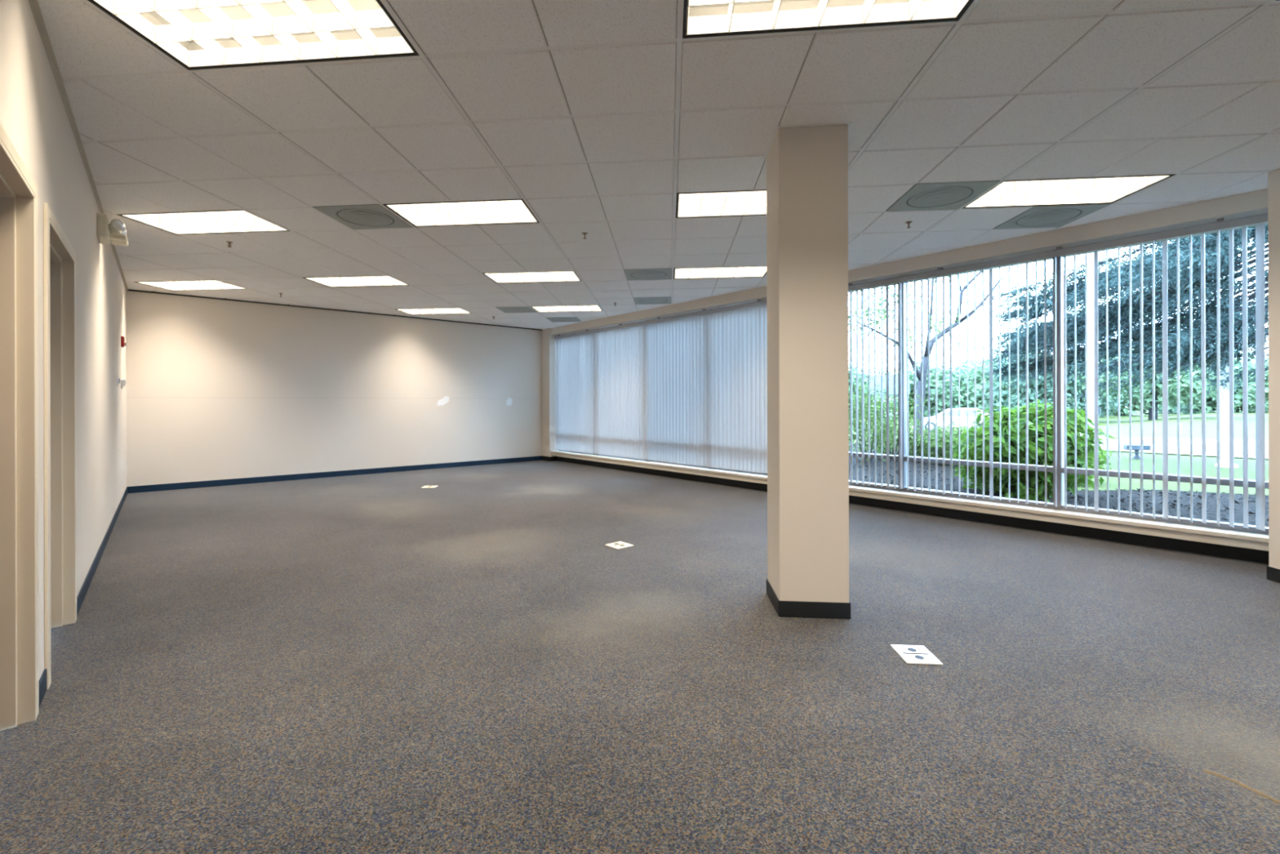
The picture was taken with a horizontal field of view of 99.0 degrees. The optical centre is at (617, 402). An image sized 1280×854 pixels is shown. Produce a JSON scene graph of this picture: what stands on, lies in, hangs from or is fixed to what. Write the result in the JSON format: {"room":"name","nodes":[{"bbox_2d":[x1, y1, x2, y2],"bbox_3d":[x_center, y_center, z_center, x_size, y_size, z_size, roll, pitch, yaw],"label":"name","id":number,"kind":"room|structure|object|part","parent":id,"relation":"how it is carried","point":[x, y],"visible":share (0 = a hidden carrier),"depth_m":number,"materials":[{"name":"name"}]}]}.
{"room":"empty office","nodes":[
{"label":"empty office","id":0,"kind":"room"},
{"bbox_2d":[0,0,126,679],"bbox_3d":[-2.267,-0.329,1.973,0.130,3.253,15.530,0,0,-40],"label":"wall","id":1,"kind":"structure","parent":0,"point":[33,117],"depth_m":3.48,"materials":[{"name":"beige paint"}]},
{"bbox_2d":[0,123,39,730],"bbox_3d":[-2.140,0.196,1.833,0.144,2.202,1.059,0,0,-40],"label":"door","id":2,"kind":"structure","parent":1,"relation":"in","point":[19,320],"depth_m":2.20,"materials":[{"name":"wood"}]},
{"bbox_2d":[43,202,76,689],"bbox_3d":[-2.969,0.198,2.832,0.144,2.202,1.044,0,0,-40],"label":"door","id":3,"kind":"structure","parent":1,"relation":"in","point":[60,370],"depth_m":3.17,"materials":[{"name":"wood"}]},
{"bbox_2d":[28,0,128,290],"bbox_3d":[-2.234,-1.643,2.048,0.022,0.034,15.200,0,0,-40],"label":"trim","id":4,"kind":"structure","parent":1,"relation":"attached to","point":[34,6],"depth_m":2.94,"materials":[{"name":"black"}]},
{"bbox_2d":[39,486,127,706],"bbox_3d":[-2.228,1.248,2.040,0.009,0.098,15.190,0,0,-40],"label":"baseboard","id":5,"kind":"structure","parent":1,"relation":"attached to","point":[81,596],"depth_m":3.96,"materials":[{"name":"blue plastic"}]},
{"bbox_2d":[96,213,128,246],"bbox_3d":[-4.245,-1.448,4.596,0.186,0.190,0.290,0,0,-40],"label":"emergency light","id":6,"kind":"object","parent":1,"relation":"attached to","point":[116,231],"visible":0.99,"depth_m":4.52,"materials":[{"name":"beige plastic"}]},
{"bbox_2d":[117,375,120,386],"bbox_3d":[-5.803,-0.254,6.361,0.026,0.120,0.080,0,0,-40],"label":"light switch","id":7,"kind":"object","parent":1,"relation":"attached to","point":[118,379],"visible":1,"depth_m":6.35,"materials":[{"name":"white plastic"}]},
{"bbox_2d":[120,379,126,388],"bbox_3d":[-6.243,-0.235,6.905,0.051,0.115,0.140,0,0,-40],"label":"thermostat","id":8,"kind":"object","parent":1,"relation":"attached to","point":[123,382],"visible":0.94,"depth_m":6.86,"materials":[{"name":"white plastic"}]},
{"bbox_2d":[120,336,127,346],"bbox_3d":[-6.274,-0.773,6.946,0.059,0.130,0.120,0,0,-40],"label":"fire alarm strobe","id":9,"kind":"object","parent":1,"relation":"attached to","point":[122,344],"visible":0.93,"depth_m":6.89,"materials":[{"name":"red plastic"}]},
{"bbox_2d":[126,289,542,486],"bbox_3d":[-4.268,-0.324,10.316,7.440,3.253,0.130,0,0,-40],"label":"wall","id":10,"kind":"structure","parent":0,"point":[217,389],"depth_m":9.37,"materials":[{"name":"beige paint"}]},
{"bbox_2d":[127,455,542,493],"bbox_3d":[-4.393,1.254,10.119,6.990,0.098,0.009,0,0,-40],"label":"baseboard","id":11,"kind":"structure","parent":10,"relation":"attached to","point":[145,488],"depth_m":9.40,"materials":[{"name":"blue plastic"}]},
{"bbox_2d":[128,288,542,330],"bbox_3d":[-4.390,-1.639,10.125,6.968,0.030,0.012,0,0,-40],"label":"trim","id":12,"kind":"structure","parent":10,"relation":"attached to","point":[191,295],"depth_m":9.40,"materials":[{"name":"grey"}]},
{"bbox_2d":[542,328,558,456],"bbox_3d":[-1.460,-0.181,12.351,0.380,2.953,0.320,0,0,-40],"label":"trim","id":13,"kind":"structure","parent":10,"relation":"attached to","point":[548,341],"depth_m":12.18,"materials":[{"name":"beige paint"}]},
{"bbox_2d":[0,460,1279,853],"bbox_3d":[0.521,1.320,4.326,7.760,0.060,15.600,0,0,-40],"label":"floor","id":14,"kind":"structure","parent":0,"point":[382,663],"depth_m":2.50,"materials":[{"name":"carpet"}]},
{"bbox_2d":[421,485,437,488],"bbox_3d":[-2.896,1.294,8.426,0.200,0.009,0.200,0,0,-3],"label":"floor outlet","id":15,"kind":"object","parent":14,"relation":"on","point":[424,486],"visible":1,"depth_m":8.38,"materials":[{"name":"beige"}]},
{"bbox_2d":[604,541,633,549],"bbox_3d":[0.015,1.287,4.947,0.185,0.009,0.185,0,0,-40],"label":"floor outlet","id":16,"kind":"object","parent":14,"relation":"on","point":[620,544],"visible":1,"depth_m":4.94,"materials":[{"name":"beige"}]},
{"bbox_2d":[763,122,853,618],"bbox_3d":[1.194,-0.187,3.481,0.447,2.951,0.447,0,0,5],"label":"column","id":17,"kind":"structure","parent":14,"relation":"on","point":[807,165],"depth_m":3.28,"materials":[{"name":"beige paint"}]},
{"bbox_3d":[1.198,1.240,3.481,0.421,0.097,0.421,0,0,5],"label":"trim","id":18,"kind":"part","parent":17,"relation":"part of","materials":[{"name":"black plastic"}]},
{"bbox_2d":[890,644,942,664],"bbox_3d":[1.516,1.283,2.780,0.173,0.009,0.213,0,0,5],"label":"floor outlet","id":19,"kind":"object","parent":14,"relation":"on","point":[910,654],"visible":1,"depth_m":2.78,"materials":[{"name":"white"}]},
{"bbox_2d":[907,647,916,651],"bbox_3d":[1.526,1.280,2.834,0.042,0.002,0.042,0,0,-40],"label":"socket","id":20,"kind":"object","parent":19,"relation":"attached to","point":[909,649],"depth_m":2.83,"materials":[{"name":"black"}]},
{"bbox_2d":[915,654,924,659],"bbox_3d":[1.518,1.280,2.750,0.042,0.002,0.042,0,0,14],"label":"socket","id":21,"kind":"object","parent":19,"relation":"attached to","point":[917,656],"depth_m":2.75,"materials":[{"name":"blue"}]},
{"bbox_2d":[1204,768,1279,803],"bbox_3d":[2.126,1.284,1.787,0.041,0.004,0.295,0,0,-30],"label":"thread","id":22,"kind":"object","parent":14,"relation":"on","point":[1205,770],"visible":1,"depth_m":1.84},
{"bbox_2d":[1261,166,1279,582],"bbox_3d":[4.893,-0.196,3.738,0.447,2.951,0.447,0,0,5],"label":"column","id":23,"kind":"structure","parent":14,"relation":"on","point":[1273,175],"depth_m":3.92,"materials":[{"name":"beige paint"}]},
{"bbox_3d":[4.897,1.231,3.738,0.421,0.097,0.421,0,0,5],"label":"trim","id":24,"kind":"part","parent":23,"relation":"part of","materials":[{"name":"black plastic"}]},
{"bbox_2d":[37,0,1279,329],"bbox_3d":[0.467,-1.663,4.288,7.040,0.008,15.200,0,0,-40],"label":"ceiling","id":25,"kind":"structure","parent":0,"point":[1126,49],"depth_m":3.34,"materials":[{"name":"tile"}]},
{"bbox_2d":[133,280,246,290],"bbox_3d":[-5.968,-1.712,7.683,1.201,0.138,0.592,0,0,5],"label":"ceiling light","id":26,"kind":"object","parent":25,"relation":"attached to","point":[192,285],"visible":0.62,"depth_m":7.74,"materials":[{"name":"white plastic"}]},
{"bbox_2d":[117,208,290,235],"bbox_3d":[-3.767,-1.718,5.028,1.201,0.138,0.592,0,0,5],"label":"ceiling light","id":27,"kind":"object","parent":25,"relation":"attached to","point":[225,221],"visible":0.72,"depth_m":5.08,"materials":[{"name":"white plastic"}]},
{"bbox_2d":[88,0,419,70],"bbox_3d":[-1.566,-1.723,2.373,1.201,0.138,0.592,0,0,5],"label":"ceiling light","id":28,"kind":"object","parent":25,"relation":"attached to","point":[197,34],"visible":0.9,"depth_m":2.50,"materials":[{"name":"white plastic"}]},
{"bbox_2d":[302,275,410,287],"bbox_3d":[-3.540,-1.718,7.456,1.201,0.138,0.592,0,0,5],"label":"ceiling light","id":29,"kind":"object","parent":25,"relation":"attached to","point":[385,280],"visible":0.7,"depth_m":7.52,"materials":[{"name":"white plastic"}]},
{"bbox_2d":[312,204,413,229],"bbox_3d":[-2.249,-1.691,4.886,0.600,0.109,0.600,0,0,5],"label":"ceiling vent","id":30,"kind":"object","parent":25,"relation":"in","point":[367,216],"visible":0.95,"depth_m":4.84,"materials":[{"name":"grey metal"}]},
{"bbox_2d":[395,307,471,314],"bbox_3d":[-3.313,-1.719,9.884,1.201,0.138,0.592,0,0,5],"label":"ceiling light","id":31,"kind":"object","parent":25,"relation":"attached to","point":[441,310],"visible":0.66,"depth_m":9.95,"materials":[{"name":"white plastic"}]},
{"bbox_2d":[382,199,539,226],"bbox_3d":[-1.339,-1.724,4.801,1.201,0.138,0.592,0,0,5],"label":"ceiling light","id":32,"kind":"object","parent":25,"relation":"attached to","point":[505,211],"visible":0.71,"depth_m":4.86,"materials":[{"name":"white plastic"}]},
{"bbox_2d":[495,306,537,312],"bbox_3d":[-1.796,-1.692,9.742,0.600,0.109,0.600,0,0,5],"label":"ceiling vent","id":33,"kind":"object","parent":25,"relation":"in","point":[525,308],"visible":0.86,"depth_m":9.70,"materials":[{"name":"grey metal"}]},
{"bbox_2d":[482,271,581,283],"bbox_3d":[-1.112,-1.724,7.229,1.201,0.138,0.592,0,0,5],"label":"ceiling light","id":34,"kind":"object","parent":25,"relation":"attached to","point":[547,276],"visible":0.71,"depth_m":7.30,"materials":[{"name":"white plastic"}]},
{"bbox_2d":[546,316,581,322],"bbox_3d":[-1.075,-1.694,10.899,0.600,0.109,0.600,0,0,5],"label":"ceiling vent","id":35,"kind":"object","parent":25,"relation":"in","point":[562,318],"visible":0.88,"depth_m":10.85,"materials":[{"name":"grey metal"}]},
{"bbox_2d":[530,305,602,311],"bbox_3d":[-0.885,-1.725,9.657,1.201,0.138,0.592,0,0,5],"label":"ceiling light","id":36,"kind":"object","parent":25,"relation":"attached to","point":[568,308],"visible":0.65,"depth_m":9.73,"materials":[{"name":"white plastic"}]},
{"bbox_2d":[623,267,672,280],"bbox_3d":[0.405,-1.698,7.087,0.600,0.109,0.600,0,0,5],"label":"ceiling vent","id":37,"kind":"object","parent":25,"relation":"in","point":[638,273],"visible":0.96,"depth_m":7.04,"materials":[{"name":"grey metal"}]},
{"bbox_2d":[633,296,671,304],"bbox_3d":[0.576,-1.698,8.908,0.600,0.109,0.600,0,0,5],"label":"ceiling vent","id":38,"kind":"object","parent":25,"relation":"in","point":[638,300],"visible":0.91,"depth_m":8.85,"materials":[{"name":"grey metal"}]},
{"bbox_2d":[62,0,1279,326],"bbox_3d":[0.467,-1.661,4.288,7.040,0.006,15.200,0,0,-40],"label":"ceiling grid","id":39,"kind":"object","parent":25,"relation":"attached to","point":[679,40],"depth_m":3.14,"materials":[{"name":"white metal"}]},
{"bbox_2d":[673,266,766,279],"bbox_3d":[1.316,-1.730,7.002,1.201,0.138,0.592,0,0,5],"label":"ceiling light","id":40,"kind":"object","parent":25,"relation":"attached to","point":[741,271],"visible":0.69,"depth_m":7.08,"materials":[{"name":"white plastic"}]},
{"bbox_2d":[675,189,766,217],"bbox_3d":[1.089,-1.730,4.574,1.201,0.138,0.592,0,0,5],"label":"ceiling light","id":41,"kind":"object","parent":25,"relation":"attached to","point":[742,202],"visible":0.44,"depth_m":4.67,"materials":[{"name":"white plastic"}]},
{"bbox_2d":[682,0,973,39],"bbox_3d":[0.862,-1.729,2.147,1.201,0.138,0.592,0,0,5],"label":"ceiling light","id":42,"kind":"object","parent":25,"relation":"attached to","point":[701,18],"visible":0.98,"depth_m":2.42,"materials":[{"name":"white plastic"}]},
{"bbox_2d":[905,221,912,228],"bbox_3d":[2.684,-1.637,5.040,0.058,0.053,0.058,0,0,40],"label":"sprinkler","id":43,"kind":"object","parent":25,"relation":"attached to","point":[907,222],"visible":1,"depth_m":5.03,"materials":[{"name":"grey metal"}]},
{"bbox_2d":[885,180,999,211],"bbox_3d":[2.606,-1.703,4.433,0.600,0.109,0.600,0,0,5],"label":"ceiling vent","id":44,"kind":"object","parent":25,"relation":"in","point":[947,195],"visible":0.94,"depth_m":4.38,"materials":[{"name":"grey metal"}]},
{"bbox_2d":[992,204,1110,229],"bbox_3d":[3.877,-1.706,4.926,0.600,0.109,0.600,0,0,5],"label":"ceiling vent","id":45,"kind":"object","parent":25,"relation":"in","point":[1044,216],"visible":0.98,"depth_m":4.88,"materials":[{"name":"grey metal"}]},
{"bbox_2d":[961,173,1175,208],"bbox_3d":[3.517,-1.736,4.348,1.201,0.138,0.592,0,0,5],"label":"ceiling light","id":46,"kind":"object","parent":25,"relation":"attached to","point":[1108,189],"visible":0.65,"depth_m":4.40,"materials":[{"name":"white plastic"}]},
{"bbox_2d":[551,173,1267,335],"bbox_3d":[1.982,-1.740,8.250,0.350,0.453,10.395,0,0,-40],"label":"wall","id":47,"kind":"structure","parent":0,"point":[1251,203],"depth_m":5.49,"materials":[{"name":"beige paint"}]},
{"bbox_2d":[555,299,767,473],"bbox_3d":[0.476,-0.238,9.958,0.090,2.542,5.824,0,0,-40],"label":"vertical blind","id":48,"kind":"object","parent":47,"relation":"hanging from","point":[693,390],"visible":0.91,"depth_m":9.35,"materials":[{"name":"grey fabric"}]},
{"bbox_2d":[551,450,1268,551],"bbox_3d":[1.990,1.226,8.250,0.350,0.322,10.395,0,0,-40],"label":"window sill","id":49,"kind":"structure","parent":0,"point":[1253,540],"depth_m":5.49,"materials":[{"name":"paint"}]},
{"bbox_2d":[558,328,597,454],"bbox_3d":[-0.822,-0.217,11.738,0.120,2.578,1.440,0,0,-40],"label":"window","id":50,"kind":"structure","parent":49,"relation":"attached to","point":[595,329],"depth_m":11.71,"materials":[{"name":"grey metal"}]},
{"bbox_2d":[597,320,647,461],"bbox_3d":[0.114,-0.220,10.610,0.120,2.578,1.490,0,0,-40],"label":"window","id":51,"kind":"structure","parent":49,"relation":"attached to","point":[646,320],"depth_m":10.52,"materials":[{"name":"grey metal"}]},
{"bbox_2d":[647,309,710,468],"bbox_3d":[1.065,-0.222,9.463,0.120,2.578,1.490,0,0,-40],"label":"window","id":52,"kind":"structure","parent":49,"relation":"attached to","point":[708,309],"depth_m":9.37,"materials":[{"name":"grey metal"}]},
{"bbox_2d":[710,299,767,475],"bbox_3d":[2.015,-0.224,8.316,0.120,2.578,1.490,0,0,-40],"label":"window","id":53,"kind":"structure","parent":49,"relation":"attached to","point":[737,470],"depth_m":8.43,"materials":[{"name":"grey metal"}]},
{"bbox_2d":[848,276,901,491],"bbox_3d":[2.967,-0.227,7.169,0.120,2.578,1.490,0,0,-40],"label":"window","id":54,"kind":"structure","parent":49,"relation":"attached to","point":[854,454],"depth_m":6.68,"materials":[{"name":"grey metal"}]},
{"bbox_2d":[900,248,1057,509],"bbox_3d":[3.918,-0.229,6.022,0.120,2.578,1.490,0,0,-40],"label":"window","id":55,"kind":"structure","parent":49,"relation":"attached to","point":[962,462],"depth_m":6.08,"materials":[{"name":"grey metal"}]},
{"bbox_2d":[1056,213,1268,533],"bbox_3d":[4.873,-0.231,4.869,0.120,2.578,1.505,0,0,-40],"label":"window","id":56,"kind":"structure","parent":49,"relation":"attached to","point":[1060,260],"depth_m":5.18,"materials":[{"name":"grey metal"}]},
{"bbox_2d":[848,213,1267,531],"bbox_3d":[3.800,-0.247,5.954,0.099,2.542,4.525,0,0,-40],"label":"vertical blind","id":57,"kind":"object","parent":56,"relation":"attached to","point":[1221,224],"visible":0.75,"depth_m":5.13,"materials":[{"name":"grey plastic"}]},
{"bbox_3d":[6.735,-0.352,2.522,0.350,3.253,4.485,0,0,-40],"label":"wall","id":58,"kind":"structure","parent":0,"visible":0},
{"bbox_2d":[542,455,1268,564],"bbox_3d":[3.215,1.224,6.561,0.199,0.120,15.181,0,0,-40],"label":"baseboard","id":59,"kind":"structure","parent":58,"relation":"attached to","point":[1207,548],"depth_m":5.60,"materials":[{"name":"black plastic"}]},
{"label":"outside","id":60,"kind":"structure","parent":0,"visible":0},
{"bbox_2d":[848,408,1268,494],"bbox_3d":[87.369,1.403,72.438,213.020,0.500,320.000,0,0,-40],"label":"lawn","id":61,"kind":"structure","parent":60,"point":[1211,418],"depth_m":13.34,"materials":[{"name":"green plant"}]},
{"bbox_2d":[848,359,872,415],"bbox_3d":[29.047,-1.485,70.010,9.897,8.700,10.015,0,0,-2],"label":"tree","id":62,"kind":"object","parent":61,"relation":"on","point":[854,368],"visible":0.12,"depth_m":66.66,"materials":[{"name":"green plant"}]},
{"bbox_2d":[848,374,897,462],"bbox_3d":[5.346,0.388,11.848,1.412,2.010,1.636,0,0,-40],"label":"bush","id":63,"kind":"object","parent":61,"relation":"on","point":[872,400],"visible":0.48,"depth_m":11.64,"materials":[{"name":"green plant"}]},
{"bbox_2d":[853,366,893,414],"bbox_3d":[32.666,-0.988,72.135,8.782,7.502,8.510,0,0,-36],"label":"tree","id":64,"kind":"object","parent":61,"relation":"on","point":[878,368],"visible":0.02,"depth_m":70.38,"materials":[{"name":"green plant"}]},
{"bbox_2d":[852,386,928,455],"bbox_3d":[6.453,0.488,12.846,1.576,1.815,1.490,0,0,-21],"label":"bush","id":65,"kind":"object","parent":61,"relation":"on","point":[883,389],"visible":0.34,"depth_m":12.68,"materials":[{"name":"green plant"}]},
{"bbox_2d":[870,373,910,418],"bbox_3d":[30.840,-0.685,62.000,3.900,5.000,6.800,0,0,26],"label":"house","id":66,"kind":"structure","parent":61,"relation":"on","point":[877,376],"depth_m":60.52,"materials":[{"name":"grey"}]},
{"bbox_2d":[895,360,938,415],"bbox_3d":[42.385,-1.594,78.080,11.120,8.902,11.431,0,0,2],"label":"tree","id":67,"kind":"object","parent":61,"relation":"on","point":[896,370],"visible":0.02,"depth_m":76.82,"materials":[{"name":"green plant"}]},
{"bbox_2d":[908,429,949,457],"bbox_3d":[7.095,0.995,12.433,1.301,0.788,1.176,0,0,-40],"label":"bush","id":68,"kind":"object","parent":61,"relation":"on","point":[910,441],"visible":0.31,"depth_m":12.33,"materials":[{"name":"green plant"}]},
{"bbox_2d":[895,357,986,417],"bbox_3d":[36.914,-1.267,63.922,10.265,8.072,10.428,0,0,-9],"label":"tree","id":69,"kind":"object","parent":61,"relation":"on","point":[932,370],"visible":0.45,"depth_m":61.35,"materials":[{"name":"green plant"}]},
{"bbox_2d":[912,421,979,466],"bbox_3d":[7.128,0.926,11.678,1.419,1.054,1.499,0,0,-40],"label":"bush","id":70,"kind":"object","parent":61,"relation":"on","point":[955,433],"visible":0.43,"depth_m":11.56,"materials":[{"name":"green plant"}]},
{"bbox_2d":[848,261,1052,453],"bbox_3d":[8.152,-1.407,13.789,7.741,5.682,2.296,0,0,-21],"label":"tree","id":71,"kind":"object","parent":61,"relation":"on","point":[940,335],"visible":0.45,"depth_m":13.92,"materials":[{"name":"grey plant"}]},
{"bbox_2d":[924,408,987,431],"bbox_3d":[20.874,1.065,33.602,4.596,1.470,1.830,0,0,32],"label":"car","id":72,"kind":"object","parent":61,"relation":"on","point":[955,411],"visible":0.28,"depth_m":32.94,"materials":[{"name":"white"}]},
{"bbox_2d":[945,422,982,453],"bbox_3d":[7.827,0.929,12.052,1.334,1.044,1.333,0,0,-40],"label":"bush","id":73,"kind":"object","parent":61,"relation":"on","point":[968,423],"visible":0.02,"depth_m":12.16,"materials":[{"name":"green plant"}]},
{"bbox_2d":[951,359,977,401],"bbox_3d":[44.493,-1.375,70.355,10.991,8.308,10.693,0,0,36],"label":"tree","id":74,"kind":"object","parent":61,"relation":"on","point":[961,362],"visible":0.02,"depth_m":69.95,"materials":[{"name":"green plant"}]},
{"bbox_2d":[948,357,986,385],"bbox_3d":[45.489,-1.351,65.933,9.758,8.398,9.609,0,0,-40],"label":"tree","id":75,"kind":"object","parent":61,"relation":"on","point":[962,371],"visible":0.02,"depth_m":66.97,"materials":[{"name":"green plant"}]},
{"bbox_2d":[956,355,1082,412],"bbox_3d":[43.635,-1.694,60.408,11.870,9.159,11.548,0,0,2],"label":"tree","id":76,"kind":"object","parent":61,"relation":"on","point":[979,368],"visible":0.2,"depth_m":59.84,"materials":[{"name":"green plant"}]},
{"bbox_2d":[977,343,1088,422],"bbox_3d":[40.465,-1.505,52.208,9.266,8.847,9.563,0,0,-5],"label":"tree","id":77,"kind":"object","parent":61,"relation":"on","point":[1032,388],"visible":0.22,"depth_m":51.03,"materials":[{"name":"green plant"}]},
{"bbox_2d":[848,443,1268,526],"bbox_3d":[7.668,1.268,10.252,11.111,0.162,22.000,0,0,-40],"label":"bark mulch","id":78,"kind":"object","parent":61,"relation":"on","point":[1113,494],"visible":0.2,"depth_m":7.65,"materials":[{"name":"wood"}]},
{"bbox_2d":[947,397,1116,502],"bbox_3d":[5.695,0.731,7.690,1.938,1.607,1.931,0,0,-40],"label":"bush","id":79,"kind":"object","parent":78,"relation":"on","point":[1004,410],"visible":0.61,"depth_m":7.36,"materials":[{"name":"green plant"}]},
{"bbox_2d":[1087,253,1100,444],"bbox_3d":[9.638,-2.162,11.114,0.248,7.020,0.254,0,0,-40],"label":"flagpole","id":80,"kind":"object","parent":61,"relation":"on","point":[1091,255],"visible":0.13,"depth_m":11.08,"materials":[{"name":"white metal"}]},
{"bbox_2d":[1076,444,1114,486],"bbox_3d":[7.540,1.018,9.202,1.221,0.809,1.289,0,0,28],"label":"shrub","id":81,"kind":"object","parent":61,"relation":"on","point":[1101,480],"visible":0.04,"depth_m":8.89,"materials":[{"name":"green plant"}]},
{"bbox_2d":[1068,360,1133,417],"bbox_3d":[55.668,-1.546,65.733,9.609,8.855,9.758,0,0,-24],"label":"tree","id":82,"kind":"object","parent":61,"relation":"on","point":[1102,402],"visible":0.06,"depth_m":63.49,"materials":[{"name":"green plant"}]},
{"bbox_2d":[984,224,1268,403],"bbox_3d":[11.751,-3.633,12.096,6.708,10.051,6.081,0,0,-34],"label":"spruce tree","id":83,"kind":"object","parent":61,"relation":"on","point":[1211,239],"visible":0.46,"depth_m":11.40,"materials":[{"name":"green plant"}]},
{"bbox_2d":[1123,444,1150,459],"bbox_3d":[12.369,1.173,13.025,0.460,0.335,0.170,0,0,15],"label":"floodlight","id":84,"kind":"object","parent":61,"relation":"on","point":[1136,447],"visible":0.95,"depth_m":12.97,"materials":[{"name":"black"}]},
{"bbox_3d":[12.369,1.226,13.025,0.170,0.230,0.170,0,0,15],"label":"stem","id":85,"kind":"part","parent":84,"relation":"part of","materials":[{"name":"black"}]},
{"bbox_2d":[1103,383,1180,416],"bbox_3d":[65.825,-1.640,71.807,10.693,8.868,10.991,0,0,-17],"label":"tree","id":86,"kind":"object","parent":61,"relation":"on","point":[1123,411],"visible":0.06,"depth_m":69.08,"materials":[{"name":"green plant"}]},
{"bbox_2d":[1066,339,1268,420],"bbox_3d":[46.360,-2.071,47.273,12.679,8.239,13.160,0,0,-41],"label":"deciduous tree","id":87,"kind":"object","parent":61,"relation":"on","point":[1184,384],"visible":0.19,"depth_m":45.38,"materials":[{"name":"green plant"}]},
{"bbox_2d":[1157,404,1194,413],"bbox_3d":[83.512,-1.534,81.806,9.609,8.621,9.758,0,0,-2],"label":"tree","id":88,"kind":"object","parent":61,"relation":"on","point":[1170,411],"visible":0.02,"depth_m":82.24,"materials":[{"name":"green plant"}]},
{"bbox_2d":[1179,423,1182,434],"bbox_3d":[23.209,1.089,22.530,0.090,0.450,0.060,0,0,-40],"label":"marker stake","id":89,"kind":"object","parent":61,"relation":"on","point":[1180,424],"visible":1,"depth_m":22.50,"materials":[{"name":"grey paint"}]},
{"bbox_2d":[1161,363,1242,414],"bbox_3d":[74.870,-1.911,69.783,9.416,8.700,9.563,0,0,-9],"label":"tree","id":90,"kind":"object","parent":61,"relation":"on","point":[1185,411],"visible":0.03,"depth_m":70.65,"materials":[{"name":"green plant"}]},
{"bbox_2d":[1214,355,1238,467],"bbox_3d":[12.688,0.130,11.397,0.328,2.420,0.328,0,0,-40],"label":"post","id":91,"kind":"object","parent":61,"relation":"on","point":[1224,395],"visible":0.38,"depth_m":11.36,"materials":[{"name":"grey paint"}]},
{"bbox_2d":[1188,357,1268,413],"bbox_3d":[74.949,-1.837,65.786,10.552,8.005,10.265,0,0,-41],"label":"tree","id":92,"kind":"object","parent":61,"relation":"on","point":[1251,389],"visible":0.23,"depth_m":63.73,"materials":[{"name":"green plant"}]},
{"bbox_2d":[1237,351,1268,412],"bbox_3d":[81.106,-2.171,68.152,10.246,9.019,10.089,0,0,-24],"label":"tree","id":93,"kind":"object","parent":61,"relation":"on","point":[1265,351],"visible":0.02,"depth_m":67.75,"materials":[{"name":"green plant"}]},
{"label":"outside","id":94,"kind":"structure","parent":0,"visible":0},
{"bbox_2d":[1080,435,1268,458],"bbox_3d":[27.000,1.283,7.273,40.977,0.018,13.018,0,0,38],"label":"road","id":95,"kind":"structure","parent":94,"point":[1184,443],"depth_m":16.85,"materials":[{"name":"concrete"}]}
]}

